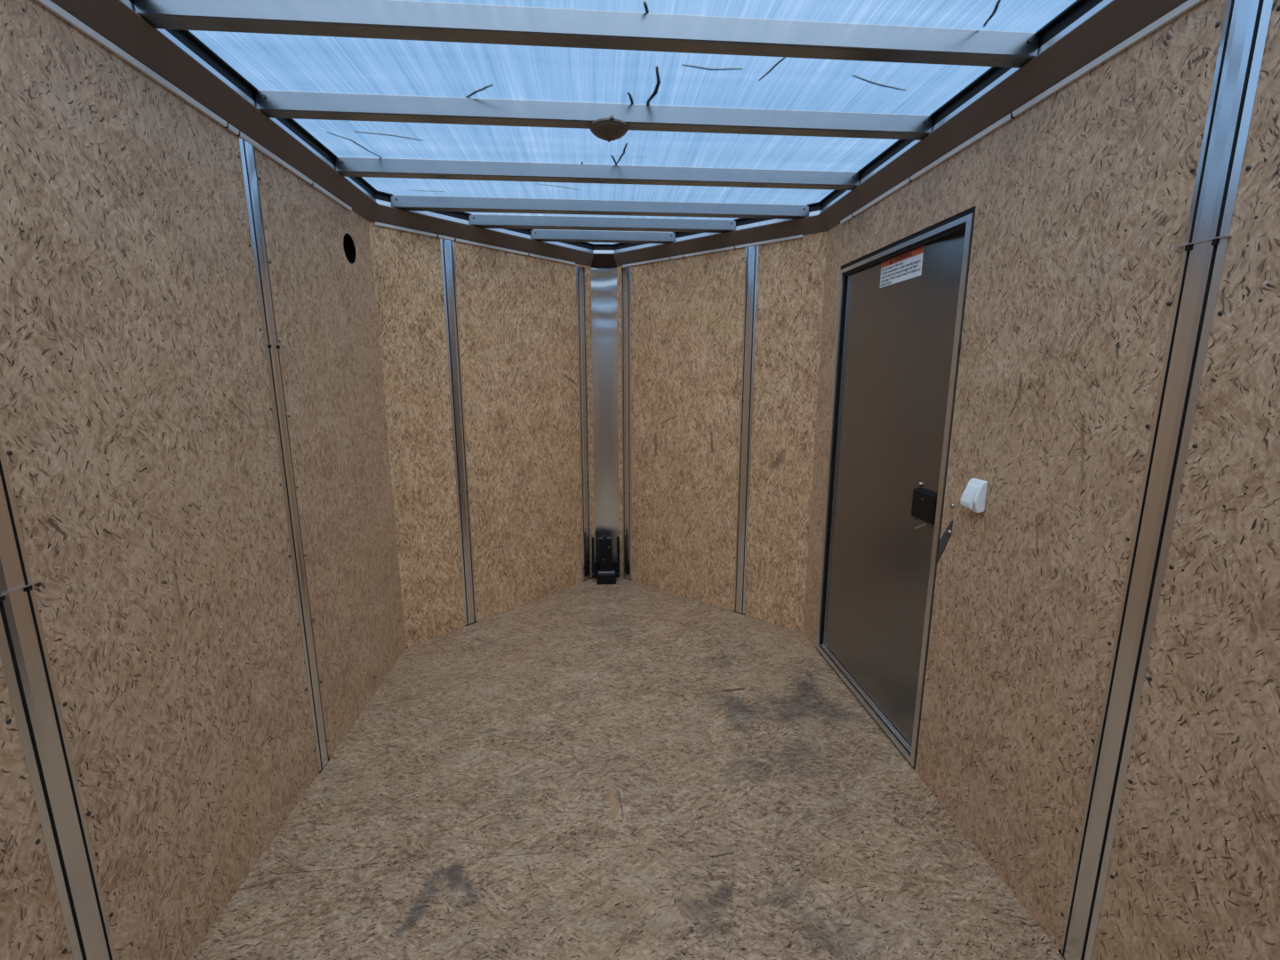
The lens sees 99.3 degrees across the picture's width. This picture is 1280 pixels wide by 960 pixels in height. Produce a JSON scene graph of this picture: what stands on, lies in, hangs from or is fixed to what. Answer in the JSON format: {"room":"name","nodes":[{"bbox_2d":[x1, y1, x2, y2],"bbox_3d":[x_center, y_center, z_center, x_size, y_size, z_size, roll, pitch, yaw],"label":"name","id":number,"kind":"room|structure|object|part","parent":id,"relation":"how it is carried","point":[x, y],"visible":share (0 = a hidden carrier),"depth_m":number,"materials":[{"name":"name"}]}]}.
{"room":"cargo space","nodes":[
{"label":"cargo space","id":0,"kind":"room"},
{"bbox_2d":[0,0,406,959],"bbox_3d":[-0.892,0.170,0.529,0.012,1.800,3.413,-1,11,-4],"label":"wall","id":1,"kind":"structure","parent":0,"point":[137,423],"depth_m":1.07,"materials":[{"name":"brown wood"}]},
{"bbox_2d":[0,437,116,959],"bbox_3d":[-0.900,0.159,0.781,0.011,1.726,0.086,-1,11,-4],"label":"strip","id":2,"kind":"object","parent":1,"relation":"attached to","point":[24,655],"visible":1,"depth_m":0.82,"materials":[{"name":"metal"}]},
{"bbox_2d":[34,0,378,221],"bbox_3d":[-0.861,-0.698,0.365,0.050,0.111,3.413,-1,11,-4],"label":"roof beam","id":3,"kind":"structure","parent":1,"relation":"attached to","point":[176,60],"depth_m":1.16,"materials":[{"name":"brown"}]},
{"bbox_2d":[237,137,329,773],"bbox_3d":[-0.958,0.023,1.492,0.011,1.726,0.086,-1,11,-4],"label":"strip","id":4,"kind":"object","parent":1,"relation":"attached to","point":[251,179],"visible":1,"depth_m":1.46,"materials":[{"name":"metal"}]},
{"bbox_2d":[343,233,355,263],"bbox_3d":[-1.051,-0.801,1.881,0.090,0.097,0.097,-1,11,-4],"label":"hole","id":5,"kind":"object","parent":1,"relation":"attached to","point":[348,245],"visible":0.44,"depth_m":1.92,"materials":[{"name":"black"}]},
{"bbox_2d":[368,221,595,647],"bbox_3d":[-0.645,-0.232,2.627,0.012,1.800,1.148,9,14,40],"label":"wall","id":6,"kind":"structure","parent":0,"point":[517,319],"depth_m":2.52,"materials":[{"name":"brown wood"}]},
{"bbox_2d":[438,239,478,625],"bbox_3d":[-0.806,-0.158,2.439,0.011,1.726,0.086,9,14,40],"label":"strip","id":7,"kind":"object","parent":6,"relation":"attached to","point":[447,247],"visible":1,"depth_m":2.42,"materials":[{"name":"metal"}]},
{"bbox_2d":[368,191,593,266],"bbox_3d":[-0.623,-1.095,2.441,0.050,0.111,1.147,9,14,40],"label":"roof beam","id":8,"kind":"structure","parent":6,"relation":"attached to","point":[453,226],"depth_m":2.33,"materials":[{"name":"brown"}]},
{"bbox_2d":[574,265,591,581],"bbox_3d":[-0.307,-0.265,2.995,0.011,1.726,0.090,9,14,41],"label":"strip","id":9,"kind":"object","parent":6,"relation":"attached to","point":[580,279],"visible":1,"depth_m":2.98,"materials":[{"name":"metal"}]},
{"bbox_2d":[591,266,619,569],"bbox_3d":[-0.193,-0.315,3.062,0.158,1.800,0.013,-1,11,-4],"label":"wall","id":10,"kind":"structure","parent":0,"point":[604,279],"depth_m":3.04,"materials":[{"name":"silver metal"}]},
{"bbox_2d":[591,243,616,266],"bbox_3d":[-0.192,-1.180,2.856,0.140,0.102,0.050,0,11,-1],"label":"trim","id":11,"kind":"structure","parent":10,"relation":"attached to","point":[604,256],"depth_m":2.84,"materials":[{"name":"brown"}]},
{"bbox_2d":[188,576,1064,959],"bbox_3d":[-0.030,0.980,1.165,1.820,0.030,4.260,-1,11,-4],"label":"floor","id":12,"kind":"structure","parent":0,"point":[627,769],"depth_m":1.46,"materials":[{"name":"brown wood"}]},
{"bbox_2d":[591,535,619,584],"bbox_3d":[-0.196,0.451,3.112,0.163,0.276,0.092,-1,11,-4],"label":"bracket","id":13,"kind":"object","parent":12,"relation":"on","point":[606,574],"visible":1,"depth_m":3.09,"materials":[{"name":"black metal"}]},
{"bbox_3d":[-0.196,0.425,3.110,0.074,0.196,0.048,-1,11,-4],"label":"upright post","id":14,"kind":"part","parent":13,"relation":"part of","materials":[{"name":"black metal"}]},
{"bbox_3d":[-0.191,0.530,3.089,0.090,0.019,0.018,-1,11,-4],"label":"sloping plate","id":15,"kind":"part","parent":13,"relation":"part of","materials":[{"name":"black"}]},
{"bbox_2d":[616,231,827,631],"bbox_3d":[0.320,-0.246,2.702,1.132,1.800,0.012,9,14,39],"label":"wall","id":16,"kind":"structure","parent":0,"point":[687,313],"depth_m":2.62,"materials":[{"name":"brown wood"}]},
{"bbox_2d":[619,266,633,580],"bbox_3d":[-0.075,-0.269,3.013,0.090,1.726,0.011,9,14,39],"label":"strip","id":17,"kind":"object","parent":16,"relation":"attached to","point":[626,272],"visible":1,"depth_m":3.00,"materials":[{"name":"metal"}]},
{"bbox_2d":[613,202,826,267],"bbox_3d":[0.300,-1.109,2.512,1.131,0.111,0.050,9,14,39],"label":"trim","id":18,"kind":"structure","parent":16,"relation":"attached to","point":[748,232],"depth_m":2.45,"materials":[{"name":"brown"}]},
{"bbox_2d":[732,245,760,615],"bbox_3d":[0.493,-0.181,2.555,0.086,1.726,0.011,9,14,39],"label":"strip","id":19,"kind":"object","parent":16,"relation":"attached to","point":[751,268],"visible":1,"depth_m":2.54,"materials":[{"name":"metal"}]},
{"bbox_2d":[802,0,1279,959],"bbox_3d":[0.894,0.142,0.671,0.012,1.800,3.420,-1,11,-4],"label":"wall","id":20,"kind":"structure","parent":0,"point":[1082,199],"depth_m":1.01,"materials":[{"name":"brown wood"}]},
{"bbox_2d":[816,206,975,769],"bbox_3d":[0.811,0.026,1.853,0.061,1.581,0.766,-1,11,-4],"label":"door","id":21,"kind":"structure","parent":20,"relation":"in","point":[901,304],"depth_m":1.76,"materials":[{"name":"grey metal"}]},
{"bbox_3d":[0.801,0.770,1.989,0.004,0.006,0.689,-1,11,-4],"label":"sill","id":22,"kind":"part","parent":21,"relation":"part of","materials":[{"name":"silver metal"}]},
{"bbox_3d":[0.807,0.764,1.987,0.004,0.007,0.681,-1,11,-4],"label":"sill","id":23,"kind":"part","parent":21,"relation":"part of","materials":[{"name":"silver metal"}]},
{"bbox_2d":[936,520,952,563],"bbox_3d":[0.826,0.170,1.471,0.002,0.135,0.044,-1,11,-4],"label":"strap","id":24,"kind":"object","parent":20,"relation":"attached to","point":[946,536],"visible":1,"depth_m":1.47,"materials":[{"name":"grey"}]},
{"bbox_2d":[960,478,987,512],"bbox_3d":[0.817,0.038,1.336,0.035,0.078,0.050,-1,11,-4],"label":"light switch","id":25,"kind":"object","parent":20,"relation":"attached to","point":[973,498],"visible":1,"depth_m":1.32,"materials":[{"name":"white plastic"}]},
{"bbox_2d":[817,0,1204,231],"bbox_3d":[0.863,-0.725,0.502,0.050,0.111,3.420,-1,11,-4],"label":"roof beam","id":26,"kind":"structure","parent":20,"relation":"attached to","point":[1087,34],"depth_m":1.17,"materials":[{"name":"brown"}]},
{"bbox_2d":[1058,0,1279,959],"bbox_3d":[0.863,0.130,0.928,0.011,1.726,0.086,-1,11,-4],"label":"strip","id":27,"kind":"object","parent":20,"relation":"attached to","point":[1245,26],"visible":1,"depth_m":0.89,"materials":[{"name":"metal"}]},
{"label":"ceiling","id":28,"kind":"structure","parent":0,"visible":0},
{"bbox_2d":[326,131,383,158],"bbox_3d":[-0.834,-0.998,1.621,0.026,0.003,0.212,4,12,21],"label":"twig","id":29,"kind":"object","parent":28,"relation":"on","point":[326,132],"visible":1,"depth_m":1.60,"materials":[{"name":"grey plant"}]},
{"bbox_2d":[353,130,423,140],"bbox_3d":[-0.716,-0.984,1.550,0.180,0.002,0.014,-4,11,-18],"label":"twig","id":30,"kind":"object","parent":28,"relation":"on","point":[354,131],"visible":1,"depth_m":1.54,"materials":[{"name":"grey plant"}]},
{"bbox_2d":[464,83,493,97],"bbox_3d":[-0.399,-0.939,1.316,0.126,0.003,0.010,8,13,36],"label":"twig","id":31,"kind":"object","parent":28,"relation":"on","point":[485,86],"visible":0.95,"depth_m":1.31,"materials":[{"name":"black wood"}]},
{"bbox_2d":[535,183,577,189],"bbox_3d":[-0.297,-1.064,1.969,0.165,0.002,0.007,-5,12,-23],"label":"twig","id":32,"kind":"object","parent":28,"relation":"attached to","point":[535,183],"visible":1,"depth_m":1.97,"materials":[{"name":"grey plant"}]},
{"bbox_2d":[133,0,1039,68],"bbox_3d":[-0.049,-0.861,1.041,1.696,0.044,0.045,-1,11,-4],"label":"bow","id":33,"kind":"object","parent":28,"relation":"attached to","point":[397,20],"visible":1,"depth_m":1.02,"materials":[{"name":"metal"}]},
{"bbox_2d":[255,89,933,140],"bbox_3d":[-0.076,-0.927,1.386,1.696,0.044,0.047,-1,11,-4],"label":"bow","id":34,"kind":"object","parent":28,"relation":"attached to","point":[274,104],"visible":0.96,"depth_m":1.37,"materials":[{"name":"metal"}]},
{"bbox_2d":[589,115,628,142],"bbox_3d":[-0.079,-0.890,1.394,0.099,0.040,0.103,-1,11,-4],"label":"dome light","id":35,"kind":"object","parent":34,"relation":"attached to","point":[610,129],"visible":1,"depth_m":1.37,"materials":[{"name":"brown plastic"}]},
{"bbox_2d":[334,156,859,190],"bbox_3d":[-0.108,-1.003,1.782,1.696,0.044,0.049,-1,11,-4],"label":"bow","id":36,"kind":"object","parent":28,"relation":"attached to","point":[347,166],"visible":1,"depth_m":1.76,"materials":[{"name":"metal"}]},
{"bbox_2d":[390,194,809,219],"bbox_3d":[-0.133,-1.071,2.136,1.625,0.044,0.047,-1,11,-4],"label":"bow","id":37,"kind":"object","parent":28,"relation":"attached to","point":[404,202],"visible":1,"depth_m":2.12,"materials":[{"name":"metal"}]},
{"bbox_2d":[468,214,735,232],"bbox_3d":[-0.153,-1.115,2.364,1.148,0.044,0.053,-1,11,-4],"label":"bow","id":38,"kind":"object","parent":28,"relation":"attached to","point":[481,220],"visible":1,"depth_m":2.35,"materials":[{"name":"metal"}]},
{"bbox_2d":[530,229,675,243],"bbox_3d":[-0.171,-1.156,2.581,0.680,0.044,0.045,-1,11,-4],"label":"bow","id":39,"kind":"object","parent":28,"relation":"attached to","point":[539,235],"visible":0.98,"depth_m":2.56,"materials":[{"name":"metal"}]},
{"bbox_2d":[616,142,627,163],"bbox_3d":[-0.053,-1.009,1.678,0.011,0.003,0.160,-3,11,-13],"label":"twig","id":40,"kind":"object","parent":28,"relation":"on","point":[625,147],"visible":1,"depth_m":1.67,"materials":[{"name":"grey plant"}]},
{"bbox_2d":[626,90,633,103],"bbox_3d":[-0.021,-0.949,1.361,0.010,0.003,0.097,1,11,6],"label":"twig","id":41,"kind":"object","parent":28,"relation":"on","point":[628,92],"visible":0.76,"depth_m":1.34,"materials":[{"name":"black wood"}]},
{"bbox_2d":[643,0,648,12],"bbox_3d":[0.013,-0.883,1.020,0.006,0.002,0.047,2,11,11],"label":"twig","id":42,"kind":"object","parent":28,"relation":"on","point":[644,2],"visible":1,"depth_m":1.01,"materials":[{"name":"black wood"}]},
{"bbox_2d":[646,64,660,104],"bbox_3d":[0.032,-0.940,1.316,0.022,0.004,0.226,-1,11,-6],"label":"twig","id":43,"kind":"object","parent":28,"relation":"on","point":[656,66],"visible":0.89,"depth_m":1.29,"materials":[{"name":"black wood"}]},
{"bbox_2d":[648,64,742,99],"bbox_3d":[0.098,-0.927,1.250,0.258,0.002,0.094,7,13,34],"label":"twig","id":44,"kind":"object","parent":28,"relation":"on","point":[682,64],"visible":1,"depth_m":1.21,"materials":[{"name":"black wood"}]},
{"bbox_2d":[758,56,784,79],"bbox_3d":[0.300,-0.918,1.202,0.007,0.002,0.133,-4,12,-20],"label":"twig","id":45,"kind":"object","parent":28,"relation":"attached to","point":[781,59],"visible":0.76,"depth_m":1.21,"materials":[{"name":"grey plant"}]},
{"bbox_2d":[852,74,906,89],"bbox_3d":[0.561,-0.932,1.277,0.168,0.002,0.011,-5,12,-23],"label":"twig","id":46,"kind":"object","parent":28,"relation":"on","point":[868,80],"visible":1,"depth_m":1.28,"materials":[{"name":"black wood"}]},
{"bbox_2d":[983,0,1000,26],"bbox_3d":[0.668,-0.885,1.028,0.009,0.002,0.083,3,11,13],"label":"twig","id":47,"kind":"object","parent":28,"relation":"on","point":[998,1],"visible":1,"depth_m":1.03,"materials":[{"name":"black wood"}]}
]}

